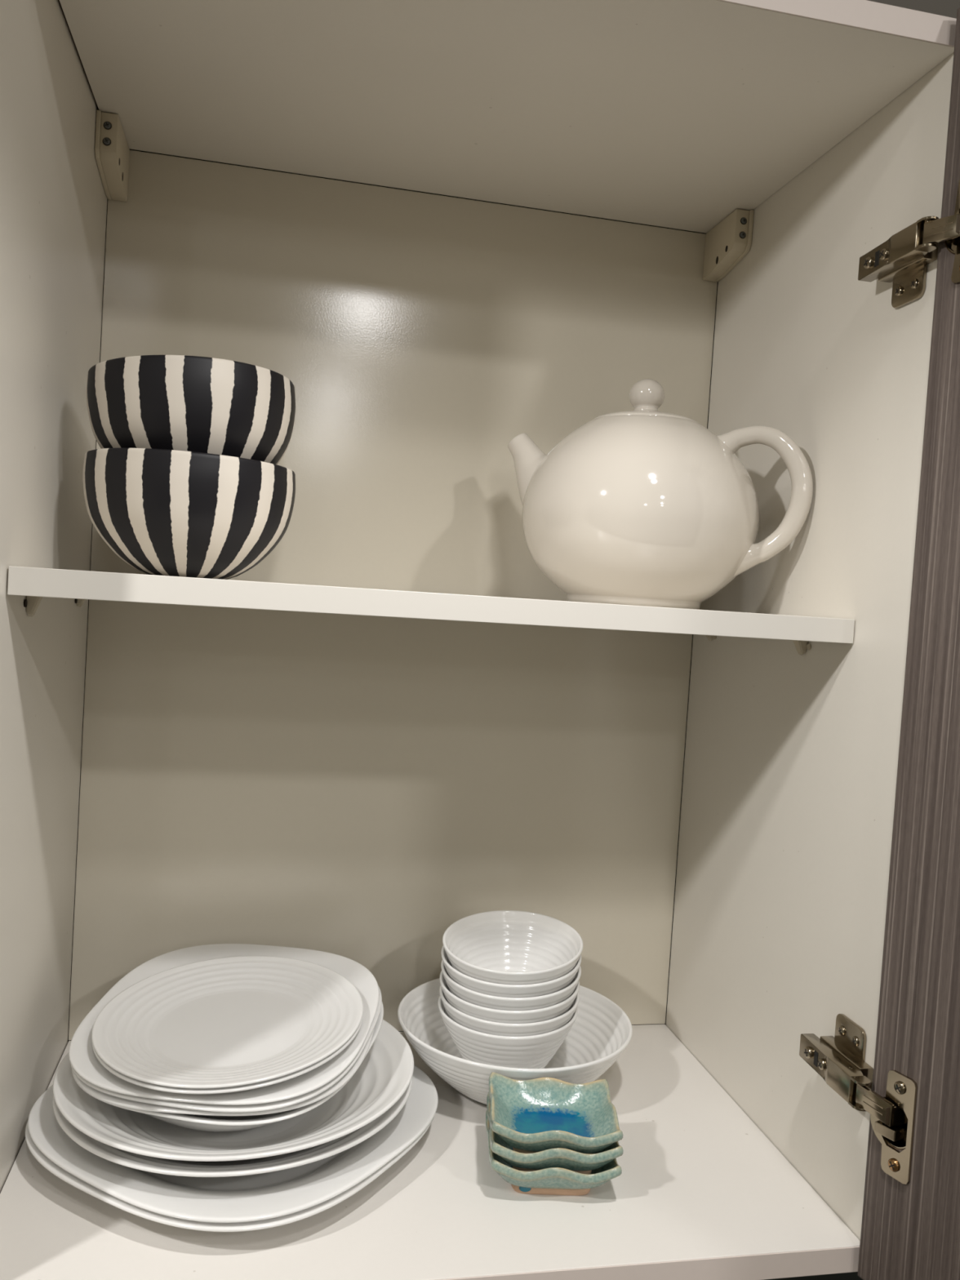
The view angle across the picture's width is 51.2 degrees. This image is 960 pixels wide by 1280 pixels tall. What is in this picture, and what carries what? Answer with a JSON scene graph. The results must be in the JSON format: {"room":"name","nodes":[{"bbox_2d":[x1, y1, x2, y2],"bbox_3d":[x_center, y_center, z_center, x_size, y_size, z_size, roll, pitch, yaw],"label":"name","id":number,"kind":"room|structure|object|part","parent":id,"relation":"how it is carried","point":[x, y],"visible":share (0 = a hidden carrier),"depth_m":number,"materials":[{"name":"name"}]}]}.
{"room":"kitchen","nodes":[
{"label":"kitchen","id":0,"kind":"room"},
{"bbox_2d":[764,0,959,1279],"bbox_3d":[0.117,0.168,1.048,3.400,3.350,0.052,3,2,-12],"label":"wall","id":1,"kind":"structure","parent":0,"point":[948,8],"depth_m":1.06,"materials":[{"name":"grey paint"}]},
{"bbox_2d":[0,0,959,1279],"bbox_3d":[0.097,0.007,0.543,0.773,0.845,0.910,3,2,-12],"label":"upper cabinet","id":2,"kind":"object","parent":1,"relation":"attached to","point":[457,230],"visible":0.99,"depth_m":0.84,"materials":[{"name":"white laminate"}]},
{"bbox_3d":[-0.326,-0.026,0.728,0.018,0.844,0.359,3,2,-12],"label":"panel","id":3,"kind":"part","parent":2,"relation":"part of","materials":[{"name":"white laminate"}]},
{"bbox_2d":[25,1114,435,1231],"bbox_3d":[-0.187,0.374,0.783,0.282,0.021,0.282,5,3,29],"label":"dinner plate","id":4,"kind":"object","parent":2,"relation":"on","point":[52,1167],"visible":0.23,"depth_m":0.66,"materials":[{"name":"white ceramic"}]},
{"bbox_2d":[27,1064,438,1222],"bbox_3d":[-0.186,0.369,0.784,0.282,0.023,0.282,5,2,31],"label":"dinner plate","id":5,"kind":"object","parent":4,"relation":"on","point":[268,1195],"visible":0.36,"depth_m":0.69,"materials":[{"name":"white ceramic"}]},
{"bbox_2d":[52,1078,412,1177],"bbox_3d":[-0.189,0.357,0.785,0.270,0.038,0.270,6,3,42],"label":"plate","id":6,"kind":"object","parent":5,"relation":"on","point":[290,1160],"visible":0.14,"depth_m":0.68,"materials":[{"name":"white ceramic"}]},
{"bbox_2d":[53,1019,413,1161],"bbox_3d":[-0.188,0.345,0.783,0.270,0.039,0.270,5,2,24],"label":"plate","id":7,"kind":"object","parent":6,"relation":"on","point":[385,1073],"visible":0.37,"depth_m":0.73,"materials":[{"name":"white ceramic"}]},
{"bbox_2d":[71,1002,383,1131],"bbox_3d":[-0.194,0.326,0.795,0.220,0.068,0.218,4,2,12],"label":"square plate","id":8,"kind":"object","parent":7,"relation":"on","point":[200,1122],"visible":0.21,"depth_m":0.71,"materials":[{"name":"white ceramic"}]},
{"bbox_2d":[72,1026,375,1115],"bbox_3d":[-0.194,0.307,0.793,0.221,0.040,0.219,4,2,3],"label":"square plate","id":9,"kind":"object","parent":8,"relation":"on","point":[108,1098],"visible":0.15,"depth_m":0.69,"materials":[{"name":"white ceramic"}]},
{"bbox_2d":[69,985,382,1112],"bbox_3d":[-0.194,0.302,0.791,0.221,0.040,0.219,4,2,9],"label":"square plate","id":10,"kind":"object","parent":9,"relation":"on","point":[277,1104],"visible":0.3,"depth_m":0.69,"materials":[{"name":"white ceramic"}]},
{"bbox_2d":[68,943,379,1105],"bbox_3d":[-0.195,0.297,0.790,0.221,0.040,0.219,4,2,6],"label":"square plate","id":11,"kind":"object","parent":10,"relation":"on","point":[82,1058],"visible":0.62,"depth_m":0.76,"materials":[{"name":"white ceramic"}]},
{"bbox_2d":[92,1013,363,1093],"bbox_3d":[-0.192,0.296,0.775,0.202,0.028,0.201,5,2,27],"label":"dessert plate","id":12,"kind":"object","parent":11,"relation":"on","point":[243,1087],"visible":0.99,"depth_m":0.69,"materials":[{"name":"white ceramic"}]},
{"bbox_2d":[91,955,363,1088],"bbox_3d":[-0.192,0.292,0.775,0.202,0.028,0.201,5,2,27],"label":"dessert plate","id":13,"kind":"object","parent":12,"relation":"on","point":[230,1021],"visible":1,"depth_m":0.78,"materials":[{"name":"white ceramic"}]},
{"bbox_3d":[-0.068,-0.020,0.967,0.584,0.808,0.004,3,2,-12],"label":"panel","id":14,"kind":"part","parent":2,"relation":"part of","materials":[{"name":"laminate"}]},
{"bbox_3d":[-0.057,0.402,0.806,0.583,0.018,0.358,3,2,-12],"label":"panel","id":15,"kind":"part","parent":2,"relation":"part of","materials":[{"name":"white laminate"}]},
{"bbox_2d":[7,565,854,643],"bbox_3d":[-0.037,-0.029,0.821,0.582,0.018,0.287,3,2,-12],"label":"shelf","id":16,"kind":"object","parent":2,"relation":"on","point":[22,580],"visible":1,"depth_m":0.67,"materials":[{"name":"white laminate"}]},
{"bbox_2d":[82,448,295,579],"bbox_3d":[-0.222,-0.091,0.767,0.156,0.087,0.156,3,2,-22],"label":"striped bowl","id":17,"kind":"object","parent":16,"relation":"on","point":[162,512],"visible":0.99,"depth_m":0.71,"materials":[{"name":"ceramic"}]},
{"bbox_2d":[86,355,295,464],"bbox_3d":[-0.221,-0.156,0.768,0.153,0.094,0.153,3,2,-13],"label":"striped bowl","id":18,"kind":"object","parent":17,"relation":"on","point":[178,402],"visible":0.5,"depth_m":0.70,"materials":[{"name":"ceramic"}]},
{"bbox_2d":[507,378,813,609],"bbox_3d":[0.140,-0.126,0.861,0.205,0.194,0.200,3,2,-20],"label":"teapot","id":19,"kind":"object","parent":16,"relation":"on","point":[644,505],"visible":0.99,"depth_m":0.79,"materials":[{"name":"beige ceramic"}]},
{"bbox_3d":[0.066,-0.130,0.891,0.093,0.106,0.072,5,2,23],"label":"spout","id":20,"kind":"part","parent":19,"relation":"part of","materials":[{"name":"beige ceramic"}]},
{"bbox_2d":[521,414,759,609],"bbox_3d":[0.136,-0.106,0.861,0.200,0.155,0.200,5,2,23],"label":"pot","id":21,"kind":"object","parent":19,"relation":"attached to","point":[646,510],"depth_m":0.79,"materials":[{"name":"beige ceramic"}]},
{"bbox_3d":[0.141,-0.187,0.858,0.092,0.017,0.092,5,2,23],"label":"lid","id":22,"kind":"part","parent":19,"relation":"part of","materials":[{"name":"beige ceramic"}]},
{"bbox_3d":[0.143,-0.208,0.857,0.030,0.030,0.030,5,2,23],"label":"knob","id":23,"kind":"part","parent":19,"relation":"part of","materials":[{"name":"beige ceramic"}]},
{"bbox_3d":[0.225,-0.113,0.823,0.092,0.125,0.030,5,2,23],"label":"handle","id":24,"kind":"part","parent":19,"relation":"part of","materials":[{"name":"beige ceramic"}]},
{"bbox_3d":[-0.005,-0.423,0.774,0.583,0.018,0.358,3,2,-12],"label":"panel","id":25,"kind":"part","parent":2,"relation":"part of","materials":[{"name":"white laminate"}]},
{"bbox_2d":[397,977,632,1104],"bbox_3d":[0.029,0.363,0.889,0.207,0.062,0.207,3,2,-3],"label":"serving bowl","id":26,"kind":"object","parent":2,"relation":"on","point":[601,1031],"visible":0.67,"depth_m":0.90,"materials":[{"name":"white ceramic"}]},
{"bbox_2d":[438,995,577,1068],"bbox_3d":[0.023,0.353,0.888,0.123,0.071,0.123,3,2,-25],"label":"ribbed bowl","id":27,"kind":"object","parent":26,"relation":"in","point":[534,1051],"visible":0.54,"depth_m":0.84,"materials":[{"name":"white ceramic"}]},
{"bbox_2d":[439,985,579,1036],"bbox_3d":[0.024,0.342,0.888,0.123,0.072,0.123,2,3,-36],"label":"ribbed bowl","id":28,"kind":"object","parent":27,"relation":"on","point":[475,1024],"visible":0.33,"depth_m":0.83,"materials":[{"name":"white ceramic"}]},
{"bbox_2d":[440,970,579,1023],"bbox_3d":[0.024,0.330,0.886,0.123,0.073,0.123,3,2,-8],"label":"ribbed bowl","id":29,"kind":"object","parent":28,"relation":"on","point":[557,1010],"visible":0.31,"depth_m":0.83,"materials":[{"name":"white ceramic"}]},
{"bbox_2d":[440,960,581,1010],"bbox_3d":[0.025,0.318,0.886,0.124,0.074,0.123,4,2,18],"label":"ribbed bowl","id":30,"kind":"object","parent":29,"relation":"on","point":[474,997],"visible":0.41,"depth_m":0.83,"materials":[{"name":"white ceramic"}]},
{"bbox_2d":[440,945,581,997],"bbox_3d":[0.026,0.306,0.885,0.124,0.075,0.123,4,2,18],"label":"ribbed bowl","id":31,"kind":"object","parent":30,"relation":"on","point":[468,982],"visible":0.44,"depth_m":0.83,"materials":[{"name":"white ceramic"}]},
{"bbox_2d":[442,910,582,984],"bbox_3d":[0.027,0.294,0.884,0.124,0.076,0.123,4,2,18],"label":"ribbed bowl","id":32,"kind":"object","parent":31,"relation":"on","point":[504,947],"visible":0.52,"depth_m":0.92,"materials":[{"name":"white ceramic"}]},
{"bbox_2d":[485,1109,622,1195],"bbox_3d":[0.052,0.385,0.749,0.094,0.032,0.081,3,2,-3],"label":"sauce dish","id":33,"kind":"object","parent":2,"relation":"on","point":[552,1180],"visible":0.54,"depth_m":0.71,"materials":[{"name":"green ceramic"}]},
{"bbox_2d":[486,1091,623,1174],"bbox_3d":[0.053,0.372,0.749,0.095,0.032,0.081,4,2,-3],"label":"sauce dish","id":34,"kind":"object","parent":33,"relation":"on","point":[580,1162],"visible":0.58,"depth_m":0.71,"materials":[{"name":"green ceramic"}]},
{"bbox_2d":[488,1071,622,1154],"bbox_3d":[0.054,0.358,0.748,0.094,0.032,0.081,4,2,-1],"label":"sauce dish","id":35,"kind":"object","parent":34,"relation":"on","point":[535,1115],"visible":0.98,"depth_m":0.76,"materials":[{"name":"green ceramic"}]},
{"bbox_3d":[0.263,0.005,0.852,0.018,0.844,0.359,3,2,-12],"label":"panel","id":36,"kind":"part","parent":2,"relation":"part of","materials":[{"name":"white laminate"}]},
{"bbox_3d":[0.261,0.299,0.716,0.010,0.052,0.052,3,2,-12],"label":"mounting plate","id":37,"kind":"part","parent":2,"relation":"part of","materials":[{"name":"silver metal"}]},
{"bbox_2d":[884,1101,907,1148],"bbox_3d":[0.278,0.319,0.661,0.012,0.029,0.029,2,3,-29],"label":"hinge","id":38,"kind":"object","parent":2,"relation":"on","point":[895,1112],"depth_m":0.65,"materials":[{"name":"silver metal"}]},
{"bbox_3d":[0.296,-0.261,0.694,0.010,0.052,0.052,3,2,-12],"label":"mounting plate","id":39,"kind":"part","parent":2,"relation":"part of","materials":[{"name":"silver metal"}]},
{"bbox_3d":[0.424,0.030,0.423,0.018,0.841,0.560,2,3,-29],"label":"door","id":40,"kind":"part","parent":2,"relation":"part of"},
{"bbox_2d":[945,237,959,253],"bbox_3d":[0.314,-0.260,0.639,0.012,0.029,0.029,2,3,-29],"label":"hinge","id":41,"kind":"object","parent":2,"relation":"on","point":[952,244],"depth_m":0.65,"materials":[{"name":"silver metal"}]}
]}

